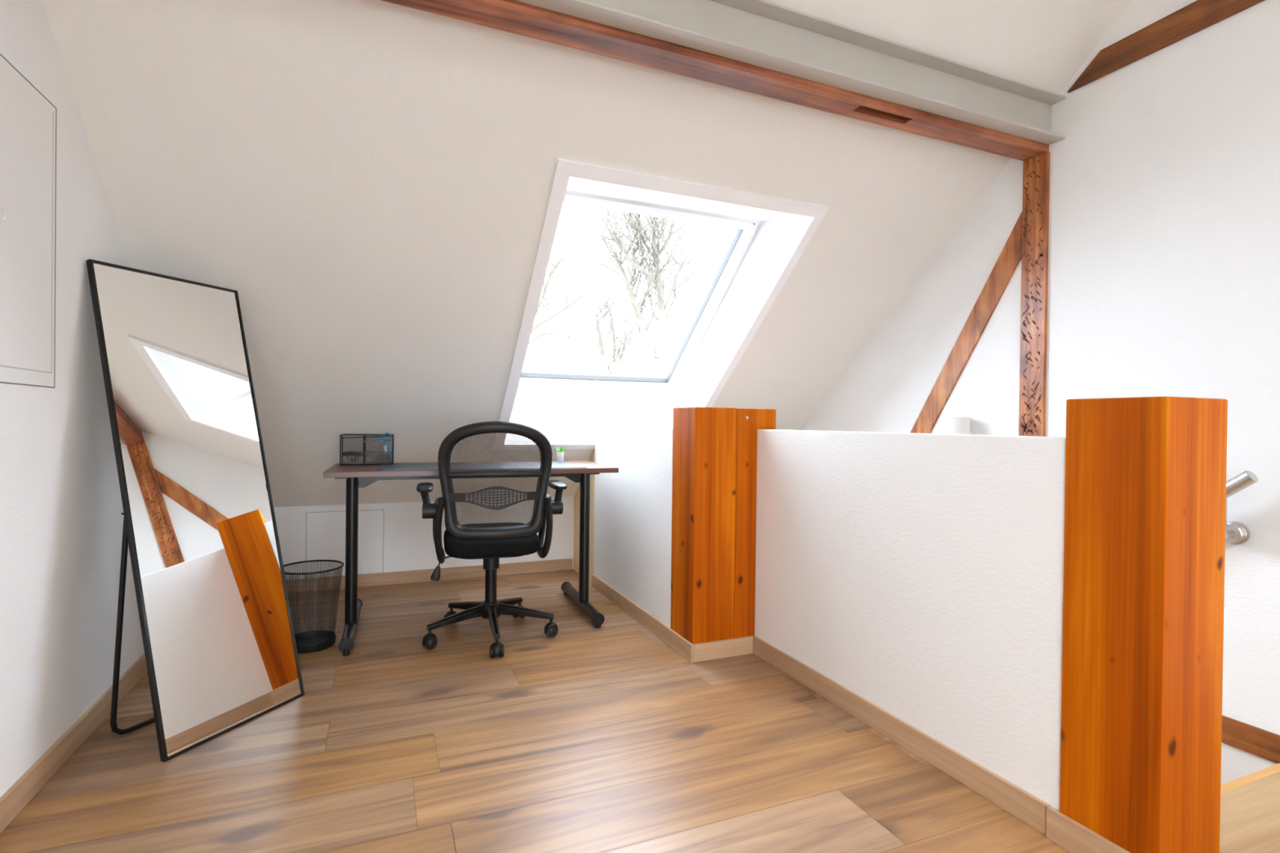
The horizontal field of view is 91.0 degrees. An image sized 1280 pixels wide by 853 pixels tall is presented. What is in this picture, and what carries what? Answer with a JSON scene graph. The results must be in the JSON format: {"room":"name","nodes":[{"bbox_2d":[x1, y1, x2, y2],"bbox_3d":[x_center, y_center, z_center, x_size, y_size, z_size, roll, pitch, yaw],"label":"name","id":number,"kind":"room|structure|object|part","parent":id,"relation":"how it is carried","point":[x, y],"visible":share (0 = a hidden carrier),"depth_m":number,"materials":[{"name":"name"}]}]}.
{"room":"home office","nodes":[
{"label":"home office","id":0,"kind":"room"},
{"bbox_2d":[0,0,144,797],"bbox_3d":[-1.142,-0.778,0.502,0.120,3.461,6.124,1,0,-23],"label":"wall","id":1,"kind":"structure","parent":0,"point":[61,519],"depth_m":1.74,"materials":[{"name":"white paint"}]},
{"bbox_2d":[0,53,56,388],"bbox_3d":[-1.496,-0.480,1.507,0.009,0.757,0.430,1,0,-23],"label":"access hatch","id":2,"kind":"object","parent":1,"relation":"attached to","point":[28,119],"visible":1,"depth_m":1.56,"materials":[{"name":"white paint"}]},
{"bbox_2d":[0,653,147,833],"bbox_3d":[-1.138,0.916,0.625,0.012,0.073,5.912,1,0,-23],"label":"baseboard","id":3,"kind":"structure","parent":1,"relation":"attached to","point":[20,794],"depth_m":1.74,"materials":[{"name":"brown wood"}]},
{"bbox_2d":[273,496,573,579],"bbox_3d":[-0.745,0.686,4.070,3.595,0.499,0.120,1,0,-23],"label":"wall","id":4,"kind":"structure","parent":0,"point":[408,538],"depth_m":3.75,"materials":[{"name":"white paint"}]},
{"bbox_2d":[305,509,383,577],"bbox_3d":[-1.689,0.669,3.608,0.404,0.370,0.003,1,0,-23],"label":"access hatch","id":5,"kind":"object","parent":4,"relation":"attached to","point":[325,531],"visible":0.84,"depth_m":3.60,"materials":[{"name":"white paint"}]},
{"bbox_2d":[285,558,572,592],"bbox_3d":[-1.366,0.894,3.741,1.999,0.073,0.012,1,0,-23],"label":"baseboard","id":6,"kind":"structure","parent":4,"relation":"attached to","point":[525,567],"depth_m":3.81,"materials":[{"name":"brown wood"}]},
{"bbox_2d":[41,0,1133,506],"bbox_3d":[-0.041,-0.985,2.426,3.595,3.121,3.726,1,0,-23],"label":"ceiling","id":7,"kind":"structure","parent":0,"point":[371,181],"depth_m":2.31,"materials":[{"name":"paint"}]},
{"bbox_2d":[492,158,828,449],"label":"window","id":8,"kind":"structure","parent":7,"relation":"attached to","point":[771,234],"depth_m":3.27,"materials":[{"name":"white"}]},
{"bbox_3d":[-0.098,-0.644,3.389,1.044,0.826,0.972,1,0,-23],"label":"sash","id":9,"kind":"part","parent":8,"relation":"part of","materials":[{"name":"white paint"}]},
{"bbox_3d":[-0.103,-0.665,3.400,1.176,0.922,1.081,1,0,-23],"label":"frame","id":10,"kind":"part","parent":8,"relation":"part of","materials":[{"name":"white"}]},
{"bbox_2d":[381,0,1048,160],"bbox_3d":[0.134,-1.257,2.030,3.406,0.183,0.105,1,0,-23],"label":"ceiling beam","id":11,"kind":"structure","parent":7,"relation":"attached to","point":[513,16],"depth_m":2.05,"materials":[{"name":"brown wood"}]},
{"bbox_2d":[515,0,1066,145],"bbox_3d":[0.163,-1.279,1.947,3.395,0.172,0.070,1,0,-23],"label":"steel beam","id":12,"kind":"structure","parent":7,"relation":"attached to","point":[710,26],"depth_m":2.17,"materials":[{"name":"grey metal"}]},
{"bbox_2d":[593,426,672,627],"bbox_3d":[-0.022,0.476,3.258,0.100,0.947,1.059,1,0,-23],"label":"wall","id":13,"kind":"structure","parent":0,"point":[633,534],"depth_m":3.12,"materials":[{"name":"white paint"}]},
{"bbox_2d":[573,448,595,582],"bbox_3d":[-0.341,0.520,3.935,0.020,0.842,0.435,1,0,-23],"label":"board","id":14,"kind":"object","parent":13,"relation":"attached to","point":[576,498],"visible":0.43,"depth_m":3.82,"materials":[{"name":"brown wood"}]},
{"bbox_2d":[591,573,693,662],"bbox_3d":[-0.035,0.913,3.134,0.012,0.073,1.280,1,0,-23],"label":"baseboard","id":15,"kind":"structure","parent":13,"relation":"attached to","point":[682,646],"depth_m":2.95,"materials":[{"name":"brown wood"}]},
{"bbox_2d":[0,568,1279,852],"bbox_3d":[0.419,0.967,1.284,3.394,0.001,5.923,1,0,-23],"label":"floor","id":16,"kind":"structure","parent":0,"point":[917,804],"depth_m":1.78,"materials":[{"name":"brown wood"}]},
{"bbox_2d":[86,258,304,762],"bbox_3d":[-1.414,0.223,2.042,0.359,1.442,0.470,1,0,20],"label":"mirror","id":17,"kind":"object","parent":16,"relation":"on","point":[200,530],"visible":1,"depth_m":2.00,"materials":[{"name":"black mirror"}]},
{"bbox_2d":[283,560,344,653],"bbox_3d":[-1.407,0.766,2.688,0.255,0.340,0.255,1,0,-23],"label":"basket","id":18,"kind":"object","parent":16,"relation":"on","point":[308,641],"visible":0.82,"depth_m":2.66,"materials":[{"name":"black metal"}]},
{"bbox_2d":[323,460,618,656],"bbox_3d":[-0.800,0.566,3.062,1.284,0.750,0.638,1,0,-21],"label":"desk","id":19,"kind":"object","parent":16,"relation":"on","point":[357,477],"visible":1,"depth_m":2.84,"materials":[{"name":"brown wood"}]},
{"bbox_3d":[-1.292,0.551,2.818,0.051,0.680,0.051,1,0,-21],"label":"leg","id":20,"kind":"part","parent":19,"relation":"part of","materials":[{"name":"black metal"}]},
{"bbox_2d":[339,434,394,465],"bbox_3d":[-1.331,0.111,3.074,0.238,0.146,0.111,1,0,-21],"label":"desk organizer","id":21,"kind":"object","parent":19,"relation":"on","point":[364,442],"visible":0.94,"depth_m":3.06,"materials":[{"name":"black metal"}]},
{"bbox_2d":[342,451,362,462],"bbox_3d":[-1.377,0.150,3.013,0.090,0.062,0.014,1,0,-21],"label":"binder clip","id":22,"kind":"object","parent":21,"relation":"in","point":[347,454],"visible":1,"depth_m":3.01,"materials":[{"name":"black metal"}]},
{"bbox_3d":[-1.379,0.158,3.014,0.059,0.046,0.010,1,0,-21],"label":"wire handle","id":23,"kind":"part","parent":22,"relation":"part of","materials":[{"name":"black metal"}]},
{"bbox_2d":[374,432,391,461],"bbox_3d":[-1.265,0.104,3.092,0.076,0.144,0.010,1,0,-21],"label":"scissors","id":24,"kind":"object","parent":21,"relation":"in","point":[389,434],"visible":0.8,"depth_m":3.10,"materials":[{"name":"blue plastic"}]},
{"bbox_3d":[-1.275,0.069,3.089,0.054,0.051,0.008,1,0,-21],"label":"handle","id":25,"kind":"part","parent":24,"relation":"part of","materials":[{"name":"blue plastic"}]},
{"bbox_3d":[-1.255,0.129,3.100,0.018,0.095,0.004,1,0,-21],"label":"blade","id":26,"kind":"part","parent":24,"relation":"part of","materials":[{"name":"silver metal"}]},
{"bbox_3d":[-1.246,0.064,3.099,0.037,0.064,0.010,1,0,-21],"label":"handle","id":27,"kind":"part","parent":24,"relation":"part of","materials":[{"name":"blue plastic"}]},
{"bbox_2d":[387,442,391,461],"bbox_3d":[-1.226,0.125,3.077,0.013,0.110,0.009,1,0,-23],"label":"pen","id":28,"kind":"object","parent":21,"relation":"in","point":[389,443],"visible":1,"depth_m":3.07,"materials":[{"name":"blue plastic"}]},
{"bbox_2d":[377,462,587,471],"bbox_3d":[-0.757,0.190,3.036,0.930,0.003,0.430,1,0,-21],"label":"desk mat","id":29,"kind":"object","parent":19,"relation":"on","point":[432,466],"visible":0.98,"depth_m":2.98,"materials":[{"name":"grey"}]},
{"bbox_2d":[553,446,568,462],"bbox_3d":[-0.427,0.150,3.411,0.052,0.086,0.070,1,0,43],"label":"potted plant","id":30,"kind":"object","parent":19,"relation":"on","point":[560,455],"visible":0.98,"depth_m":3.39,"materials":[{"name":"green plant"}]},
{"bbox_3d":[-0.431,0.165,3.404,0.043,0.056,0.043,1,0,-23],"label":"pot","id":31,"kind":"part","parent":30,"relation":"part of","materials":[{"name":"white ceramic"}]},
{"bbox_3d":[-0.283,0.561,3.203,0.051,0.680,0.051,1,0,-21],"label":"leg","id":32,"kind":"part","parent":19,"relation":"part of","materials":[{"name":"black metal"}]},
{"bbox_2d":[416,421,567,657],"bbox_3d":[-0.663,0.460,2.816,0.641,0.968,0.575,1,0,-18],"label":"office chair","id":33,"kind":"object","parent":16,"relation":"on","point":[490,542],"visible":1,"depth_m":2.63,"materials":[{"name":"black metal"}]},
{"bbox_3d":[-0.829,0.606,2.714,0.147,0.102,0.024,0,0,-41],"label":"tilt lever","id":34,"kind":"part","parent":33,"relation":"part of","materials":[{"name":"black plastic"}]},
{"bbox_3d":[-0.799,0.830,2.743,0.254,0.070,0.042,0,0,-37],"label":"leg","id":35,"kind":"part","parent":33,"relation":"part of","materials":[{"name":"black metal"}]},
{"bbox_3d":[-0.802,0.829,2.928,0.254,0.070,0.042,1,0,35],"label":"leg","id":36,"kind":"part","parent":33,"relation":"part of","materials":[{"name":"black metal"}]},
{"bbox_3d":[-0.679,0.513,2.863,0.410,0.098,0.470,1,0,-18],"label":"seat","id":37,"kind":"part","parent":33,"relation":"part of","materials":[{"name":"black fabric"}]},
{"bbox_3d":[-0.625,0.833,2.688,0.042,0.070,0.254,1,0,-18],"label":"leg","id":38,"kind":"part","parent":33,"relation":"part of","materials":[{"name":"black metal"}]},
{"bbox_3d":[-0.592,0.225,2.600,0.465,0.495,0.114,1,0,-18],"label":"backrest frame","id":39,"kind":"part","parent":33,"relation":"part of","materials":[{"name":"black plastic"}]},
{"bbox_3d":[-0.627,0.831,2.987,0.042,0.070,0.254,1,0,17],"label":"leg","id":40,"kind":"part","parent":33,"relation":"part of","materials":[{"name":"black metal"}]},
{"bbox_3d":[-0.517,0.833,2.839,0.254,0.070,0.042,1,0,-1],"label":"leg","id":41,"kind":"part","parent":33,"relation":"part of","materials":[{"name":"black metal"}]},
{"bbox_2d":[670,406,736,644],"bbox_3d":[0.268,0.438,2.690,0.195,1.035,0.212,1,0,-23],"label":"timber post","id":42,"kind":"object","parent":16,"relation":"on","point":[704,438],"visible":0.86,"depth_m":2.60,"materials":[{"name":"brown wood"}]},
{"bbox_2d":[733,408,776,638],"bbox_3d":[0.450,0.440,2.763,0.194,1.033,0.217,1,0,-23],"label":"timber post","id":43,"kind":"object","parent":16,"relation":"on","point":[748,421],"visible":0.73,"depth_m":2.65,"materials":[{"name":"brown wood"}]},
{"bbox_2d":[1059,396,1227,852],"bbox_3d":[1.127,0.456,1.417,0.220,1.035,0.206,1,0,-23],"label":"timber post","id":44,"kind":"object","parent":16,"relation":"on","point":[1145,492],"visible":0.98,"depth_m":1.34,"materials":[{"name":"brown wood"}]},
{"bbox_2d":[754,429,1066,811],"bbox_3d":[0.784,0.493,2.088,0.097,0.947,1.296,1,0,-23],"label":"wall","id":45,"kind":"structure","parent":0,"point":[921,575],"depth_m":1.82,"materials":[{"name":"white paint"}]},
{"bbox_2d":[693,635,752,662],"bbox_3d":[0.346,0.921,2.606,0.280,0.073,0.012,1,0,-23],"label":"baseboard","id":46,"kind":"structure","parent":45,"relation":"attached to","point":[704,651],"depth_m":2.60,"materials":[{"name":"brown wood"}]},
{"bbox_2d":[752,635,1130,852],"bbox_3d":[0.798,0.931,1.899,0.018,0.073,1.666,1,0,-23],"label":"baseboard","id":47,"kind":"structure","parent":45,"relation":"attached to","point":[1027,807],"depth_m":1.73,"materials":[{"name":"brown wood"}]},
{"bbox_2d":[800,0,1279,784],"bbox_3d":[2.084,0.553,1.868,0.120,6.061,6.124,1,0,-23],"label":"wall","id":48,"kind":"structure","parent":0,"point":[1164,237],"depth_m":2.27,"materials":[{"name":"white paint"}]},
{"bbox_2d":[941,417,971,434],"bbox_3d":[1.492,0.057,2.967,0.132,0.204,0.120,1,0,-23],"label":"wall lamp","id":49,"kind":"object","parent":48,"relation":"attached to","point":[949,425],"visible":0.47,"depth_m":2.91,"materials":[{"name":"white ceramic"}]},
{"bbox_2d":[910,212,1022,433],"bbox_3d":[1.456,-0.106,3.217,0.012,1.674,1.033,1,0,-23],"label":"diagonal beam","id":50,"kind":"structure","parent":48,"relation":"attached to","point":[1010,257],"depth_m":2.95,"materials":[{"name":"brown wood"}]},
{"bbox_2d":[1018,151,1049,436],"bbox_3d":[1.675,-0.078,2.687,0.017,2.144,0.112,1,0,-23],"label":"wall post","id":51,"kind":"object","parent":48,"relation":"attached to","point":[1036,170],"visible":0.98,"depth_m":2.67,"materials":[{"name":"brown wood"}]},
{"bbox_2d":[1066,0,1265,93],"bbox_3d":[2.071,-1.406,1.774,0.016,0.114,1.702,1,0,-23],"label":"beam","id":52,"kind":"structure","parent":48,"relation":"attached to","point":[1198,15],"depth_m":2.25,"materials":[{"name":"brown wood"}]},
{"bbox_2d":[1225,470,1258,544],"bbox_3d":[1.633,0.738,2.648,0.106,1.217,1.508,1,0,-23],"label":"handrail","id":53,"kind":"object","parent":48,"relation":"attached to","point":[1236,533],"visible":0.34,"depth_m":2.00,"materials":[{"name":"grey metal"}]},
{"bbox_3d":[1.603,0.737,2.636,0.042,1.217,1.508,1,0,-23],"label":"rail","id":54,"kind":"part","parent":53,"relation":"part of","materials":[{"name":"grey metal"}]},
{"bbox_2d":[1221,715,1279,763],"bbox_3d":[1.541,0.988,2.988,0.012,0.088,2.900,1,0,-23],"label":"beam","id":55,"kind":"structure","parent":48,"relation":"attached to","point":[1261,743],"depth_m":2.00,"materials":[{"name":"brown wood"}]},
{"label":"outside","id":56,"kind":"structure","parent":0,"visible":0},
{"bbox_3d":[-5.874,6.462,13.877,120.000,0.300,150.000,1,0,-23],"label":"ground","id":57,"kind":"structure","parent":56,"visible":0},
{"bbox_2d":[528,204,677,349],"bbox_3d":[-1.176,1.278,10.594,3.355,10.248,2.227,1,0,18],"label":"bare tree","id":58,"kind":"object","parent":57,"relation":"on","point":[553,267],"visible":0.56,"depth_m":10.48,"materials":[{"name":"grey plant"}]},
{"bbox_2d":[554,253,681,374],"bbox_3d":[-0.697,1.534,11.947,2.425,9.732,1.778,0,0,-40],"label":"bare tree","id":59,"kind":"object","parent":57,"relation":"on","point":[607,369],"visible":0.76,"depth_m":11.97,"materials":[{"name":"grey plant"}]},
{"bbox_2d":[555,203,730,376],"bbox_3d":[-0.035,1.008,8.935,3.226,10.840,2.550,1,0,-23],"label":"bare tree","id":60,"kind":"object","parent":57,"relation":"on","point":[653,276],"visible":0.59,"depth_m":8.93,"materials":[{"name":"grey plant"}]}
]}

